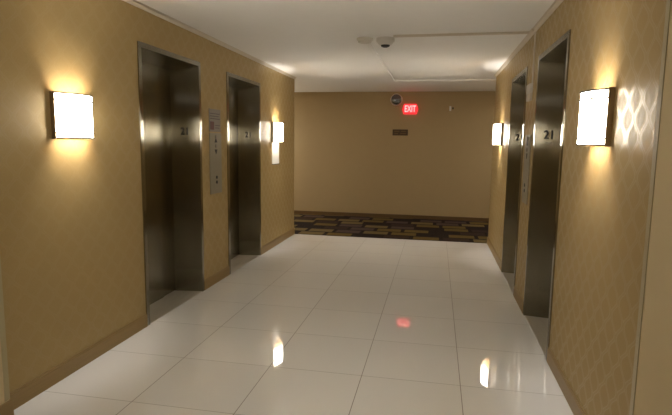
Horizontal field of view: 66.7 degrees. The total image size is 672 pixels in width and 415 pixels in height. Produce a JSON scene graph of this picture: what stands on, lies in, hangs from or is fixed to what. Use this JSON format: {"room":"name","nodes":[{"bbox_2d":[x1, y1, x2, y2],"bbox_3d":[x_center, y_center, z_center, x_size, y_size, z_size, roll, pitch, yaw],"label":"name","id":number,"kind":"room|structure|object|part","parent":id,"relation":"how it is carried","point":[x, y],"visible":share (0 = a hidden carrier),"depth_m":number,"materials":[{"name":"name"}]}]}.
{"room":"elevator lobby","nodes":[
{"label":"elevator lobby","id":0,"kind":"room"},
{"bbox_2d":[0,342,8,404],"bbox_3d":[-2.710,0.366,-1.389,0.455,2.469,8.165,2,7,11],"label":"wall","id":1,"kind":"structure","parent":0,"point":[2,399],"depth_m":2.63,"materials":[{"name":"paint"}]},
{"bbox_2d":[0,259,9,401],"bbox_3d":[-1.728,-0.165,2.530,0.056,2.365,0.033,2,7,11],"label":"trim","id":2,"kind":"structure","parent":1,"relation":"attached to","point":[2,317],"depth_m":2.63,"materials":[{"name":"plastic"}]},
{"bbox_2d":[0,399,13,414],"bbox_3d":[-2.496,1.549,-1.279,0.012,0.100,8.177,2,7,11],"label":"baseboard","id":3,"kind":"structure","parent":1,"relation":"attached to","point":[7,408],"depth_m":2.66,"materials":[{"name":"orange wood"}]},
{"bbox_2d":[0,0,294,391],"bbox_3d":[-1.405,-0.464,5.362,0.400,2.469,5.687,2,7,11],"label":"wall","id":4,"kind":"structure","parent":0,"point":[72,242],"depth_m":3.29,"materials":[{"name":"paint"}]},
{"bbox_2d":[49,91,94,139],"bbox_3d":[-1.575,-0.556,3.123,0.106,0.276,0.334,2,7,11],"label":"wall sconce","id":5,"kind":"object","parent":4,"relation":"attached to","point":[71,113],"visible":1,"depth_m":3.03,"materials":[{"name":"white glass"}]},
{"bbox_2d":[9,228,294,409],"bbox_3d":[-1.218,0.716,5.476,0.012,0.104,5.698,2,7,11],"label":"baseboard","id":6,"kind":"structure","parent":4,"relation":"attached to","point":[31,389],"depth_m":3.36,"materials":[{"name":"brown wood"}]},
{"bbox_2d":[137,41,204,325],"bbox_3d":[-1.530,-0.212,4.447,0.300,2.196,1.025,2,7,11],"label":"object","id":7,"kind":"object","parent":4,"relation":"attached to","point":[169,83],"visible":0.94,"depth_m":4.77,"materials":[{"name":"metal"}]},
{"bbox_3d":[-1.550,0.874,4.584,0.290,0.005,1.023,2,7,11],"label":"sill","id":8,"kind":"part","parent":7,"relation":"part of","materials":[{"name":"tile"}]},
{"bbox_2d":[123,0,296,78],"bbox_3d":[-1.175,-1.666,5.169,0.034,0.030,5.687,2,7,11],"label":"trim","id":9,"kind":"structure","parent":4,"relation":"attached to","point":[136,3],"depth_m":4.67,"materials":[{"name":"paint"}]},
{"bbox_2d":[209,108,220,131],"bbox_3d":[-1.222,-0.877,5.154,0.006,0.225,0.270,2,7,11],"label":"wall sign","id":10,"kind":"object","parent":4,"relation":"attached to","point":[214,115],"visible":1,"depth_m":5.14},
{"bbox_2d":[209,133,221,194],"bbox_3d":[-1.222,-0.450,5.212,0.016,0.613,0.280,2,7,11],"label":"panel","id":11,"kind":"object","parent":4,"relation":"attached to","point":[215,149],"visible":1,"depth_m":5.19,"materials":[{"name":"metal"}]},
{"bbox_2d":[226,72,260,273],"bbox_3d":[-1.211,-0.411,6.061,0.300,2.196,1.050,2,7,11],"label":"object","id":12,"kind":"object","parent":4,"relation":"attached to","point":[243,99],"visible":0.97,"depth_m":6.46,"materials":[{"name":"metal"}]},
{"bbox_3d":[-1.231,0.675,6.199,0.290,0.005,1.048,2,7,11],"label":"sill","id":13,"kind":"part","parent":12,"relation":"part of","materials":[{"name":"tile"}]},
{"bbox_2d":[272,142,278,164],"bbox_3d":[-0.843,-0.758,7.142,0.007,0.310,0.314,2,7,11],"label":"wall sign","id":14,"kind":"object","parent":4,"relation":"attached to","point":[275,145],"visible":1,"depth_m":7.13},
{"bbox_2d":[272,122,282,141],"bbox_3d":[-0.790,-1.044,7.096,0.106,0.276,0.334,2,7,11],"label":"wall sconce","id":15,"kind":"object","parent":4,"relation":"attached to","point":[277,127],"visible":1,"depth_m":6.98,"materials":[{"name":"white glass"}]},
{"bbox_3d":[-0.829,-1.046,7.104,0.027,0.276,0.334,2,7,11],"label":"frame","id":16,"kind":"part","parent":15,"relation":"part of","materials":[{"name":"brown metal"}]},
{"bbox_2d":[14,234,573,414],"bbox_3d":[-0.542,1.369,1.175,3.814,0.100,13.952,2,7,11],"label":"floor","id":17,"kind":"structure","parent":0,"point":[312,324],"depth_m":3.68,"materials":[{"name":"white tile"}]},
{"bbox_2d":[137,0,554,91],"bbox_3d":[-0.571,-1.333,2.064,10.600,0.100,16.320,2,7,11],"label":"ceiling","id":18,"kind":"structure","parent":0,"point":[315,42],"depth_m":4.79,"materials":[{"name":"paint"}]},
{"bbox_2d":[357,37,372,43],"bbox_3d":[0.278,-1.609,4.932,0.160,0.044,0.160,2,7,11],"label":"smoke detector","id":19,"kind":"object","parent":18,"relation":"attached to","point":[362,40],"visible":1,"depth_m":4.88,"materials":[{"name":"white plastic"}]},
{"bbox_2d":[376,36,394,47],"bbox_3d":[0.475,-1.584,4.917,0.176,0.085,0.176,2,7,11],"label":"smoke detector","id":20,"kind":"object","parent":18,"relation":"attached to","point":[385,41],"visible":1,"depth_m":4.86,"materials":[{"name":"white plastic"}]},
{"bbox_2d":[368,43,495,80],"bbox_3d":[1.738,-1.777,6.332,2.317,0.020,3.179,2,7,11],"label":"cable raceway","id":21,"kind":"object","parent":18,"relation":"attached to","point":[369,44],"visible":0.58,"depth_m":7.84,"materials":[{"name":"paint"}]},
{"bbox_2d":[393,29,535,82],"bbox_3d":[1.128,-1.345,4.612,1.239,0.464,0.144,2,7,11],"label":"cable raceway","id":22,"kind":"object","parent":18,"relation":"attached to","point":[531,31],"visible":0.84,"depth_m":4.60,"materials":[{"name":"paint"}]},
{"bbox_2d":[294,214,488,242],"bbox_3d":[0.736,0.379,9.178,10.600,0.104,2.368,2,7,11],"label":"floor","id":23,"kind":"structure","parent":0,"point":[307,224],"depth_m":8.94,"materials":[{"name":"carpet"}]},
{"bbox_2d":[294,91,494,217],"bbox_3d":[0.971,-1.030,10.123,10.400,2.469,0.100,2,7,11],"label":"wall","id":24,"kind":"structure","parent":0,"point":[348,157],"depth_m":10.04,"materials":[{"name":"beige paint"}]},
{"bbox_2d":[294,210,488,221],"bbox_3d":[0.944,0.165,10.218,10.400,0.075,0.012,2,7,11],"label":"baseboard","id":25,"kind":"structure","parent":24,"relation":"attached to","point":[295,211],"depth_m":10.17,"materials":[{"name":"brown wood"}]},
{"bbox_2d":[390,94,402,105],"bbox_3d":[1.165,-2.083,9.863,0.236,0.236,0.080,2,7,11],"label":"convex mirror","id":26,"kind":"object","parent":24,"relation":"attached to","point":[396,99],"visible":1,"depth_m":9.84,"materials":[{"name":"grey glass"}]},
{"bbox_2d":[393,129,407,135],"bbox_3d":[1.251,-1.462,9.956,0.296,0.116,0.014,2,7,11],"label":"plaque","id":27,"kind":"object","parent":24,"relation":"attached to","point":[401,132],"visible":1,"depth_m":9.95,"materials":[{"name":"brown metal"}]},
{"bbox_2d":[402,104,417,113],"bbox_3d":[1.431,-1.897,9.851,0.310,0.200,0.044,2,7,11],"label":"exit sign","id":28,"kind":"object","parent":24,"relation":"attached to","point":[407,108],"visible":1,"depth_m":9.83,"materials":[{"name":"red plastic"}]},
{"bbox_2d":[448,105,454,111],"bbox_3d":[2.194,-1.878,9.703,0.110,0.120,0.045,2,7,11],"label":"fire alarm strobe","id":29,"kind":"object","parent":24,"relation":"attached to","point":[451,107],"visible":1,"depth_m":9.69,"materials":[{"name":"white plastic"}]},
{"bbox_2d":[488,0,666,414],"bbox_3d":[1.928,-0.326,4.629,0.400,2.469,5.867,2,7,11],"label":"wall","id":30,"kind":"structure","parent":0,"point":[604,191],"depth_m":2.54,"materials":[{"name":"paint"}]},
{"bbox_2d":[492,123,503,144],"bbox_3d":[2.063,-0.935,6.546,0.106,0.276,0.334,2,7,11],"label":"wall sconce","id":31,"kind":"object","parent":30,"relation":"attached to","point":[497,128],"visible":1,"depth_m":6.42,"materials":[{"name":"white glass"}]},
{"bbox_2d":[493,124,500,143],"bbox_3d":[2.054,-0.936,6.548,0.076,0.264,0.320,2,7,11],"label":"diffuser","id":32,"kind":"object","parent":31,"relation":"attached to","point":[497,127],"depth_m":6.44,"materials":[{"name":"white glass"}]},
{"bbox_3d":[2.102,-0.934,6.539,0.027,0.276,0.334,2,7,11],"label":"frame","id":33,"kind":"part","parent":31,"relation":"part of","materials":[{"name":"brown metal"}]},
{"bbox_2d":[501,66,527,293],"bbox_3d":[1.970,-0.275,5.334,0.240,2.196,0.985,2,7,11],"label":"entrance","id":34,"kind":"object","parent":30,"relation":"attached to","point":[519,82],"visible":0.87,"depth_m":5.74,"materials":[{"name":"metal"}]},
{"bbox_3d":[1.960,0.811,5.470,0.230,0.005,0.983,2,7,11],"label":"sill","id":35,"kind":"part","parent":34,"relation":"part of","materials":[{"name":"tile"}]},
{"bbox_2d":[522,135,531,204],"bbox_3d":[1.712,-0.344,4.604,0.016,0.615,0.270,2,7,11],"label":"panel","id":36,"kind":"object","parent":30,"relation":"attached to","point":[527,152],"visible":1,"depth_m":4.57,"materials":[{"name":"metal"}]},
{"bbox_2d":[494,0,563,76],"bbox_3d":[1.732,-1.544,4.518,0.034,0.030,5.867,2,7,11],"label":"trim","id":37,"kind":"structure","parent":30,"relation":"attached to","point":[556,3],"depth_m":4.40,"materials":[{"name":"paint"}]},
{"bbox_2d":[526,83,532,101],"bbox_3d":[1.723,-1.023,4.555,0.026,0.145,0.180,2,7,11],"label":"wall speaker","id":38,"kind":"object","parent":30,"relation":"attached to","point":[529,88],"visible":1,"depth_m":4.48,"materials":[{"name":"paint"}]},
{"bbox_2d":[487,237,586,414],"bbox_3d":[1.710,0.839,4.821,0.012,0.104,5.878,2,7,11],"label":"baseboard","id":39,"kind":"structure","parent":30,"relation":"attached to","point":[570,396],"depth_m":3.16,"materials":[{"name":"brown wood"}]},
{"bbox_2d":[523,29,570,360],"bbox_3d":[1.673,-0.090,3.827,0.240,2.196,1.010,2,7,11],"label":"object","id":40,"kind":"object","parent":30,"relation":"attached to","point":[553,63],"visible":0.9,"depth_m":4.23,"materials":[{"name":"metal"}]},
{"bbox_3d":[1.662,0.997,3.963,0.230,0.005,1.008,2,7,11],"label":"sill","id":41,"kind":"part","parent":40,"relation":"part of","materials":[{"name":"tile"}]},
{"bbox_2d":[576,87,614,146],"bbox_3d":[1.276,-0.446,2.563,0.106,0.276,0.334,2,7,11],"label":"wall sconce","id":42,"kind":"object","parent":30,"relation":"attached to","point":[596,105],"visible":1,"depth_m":2.44,"materials":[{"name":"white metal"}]},
{"bbox_2d":[633,0,671,414],"bbox_3d":[0.569,0.502,-2.112,0.455,2.469,7.985,2,7,11],"label":"wall","id":43,"kind":"structure","parent":0,"point":[653,394],"depth_m":1.71,"materials":[{"name":"paint"}]},
{"bbox_2d":[629,0,670,414],"bbox_3d":[1.136,-0.033,1.796,0.056,2.365,0.033,2,7,11],"label":"trim","id":44,"kind":"structure","parent":43,"relation":"attached to","point":[668,2],"depth_m":1.80,"materials":[{"name":"plastic"}]}
]}

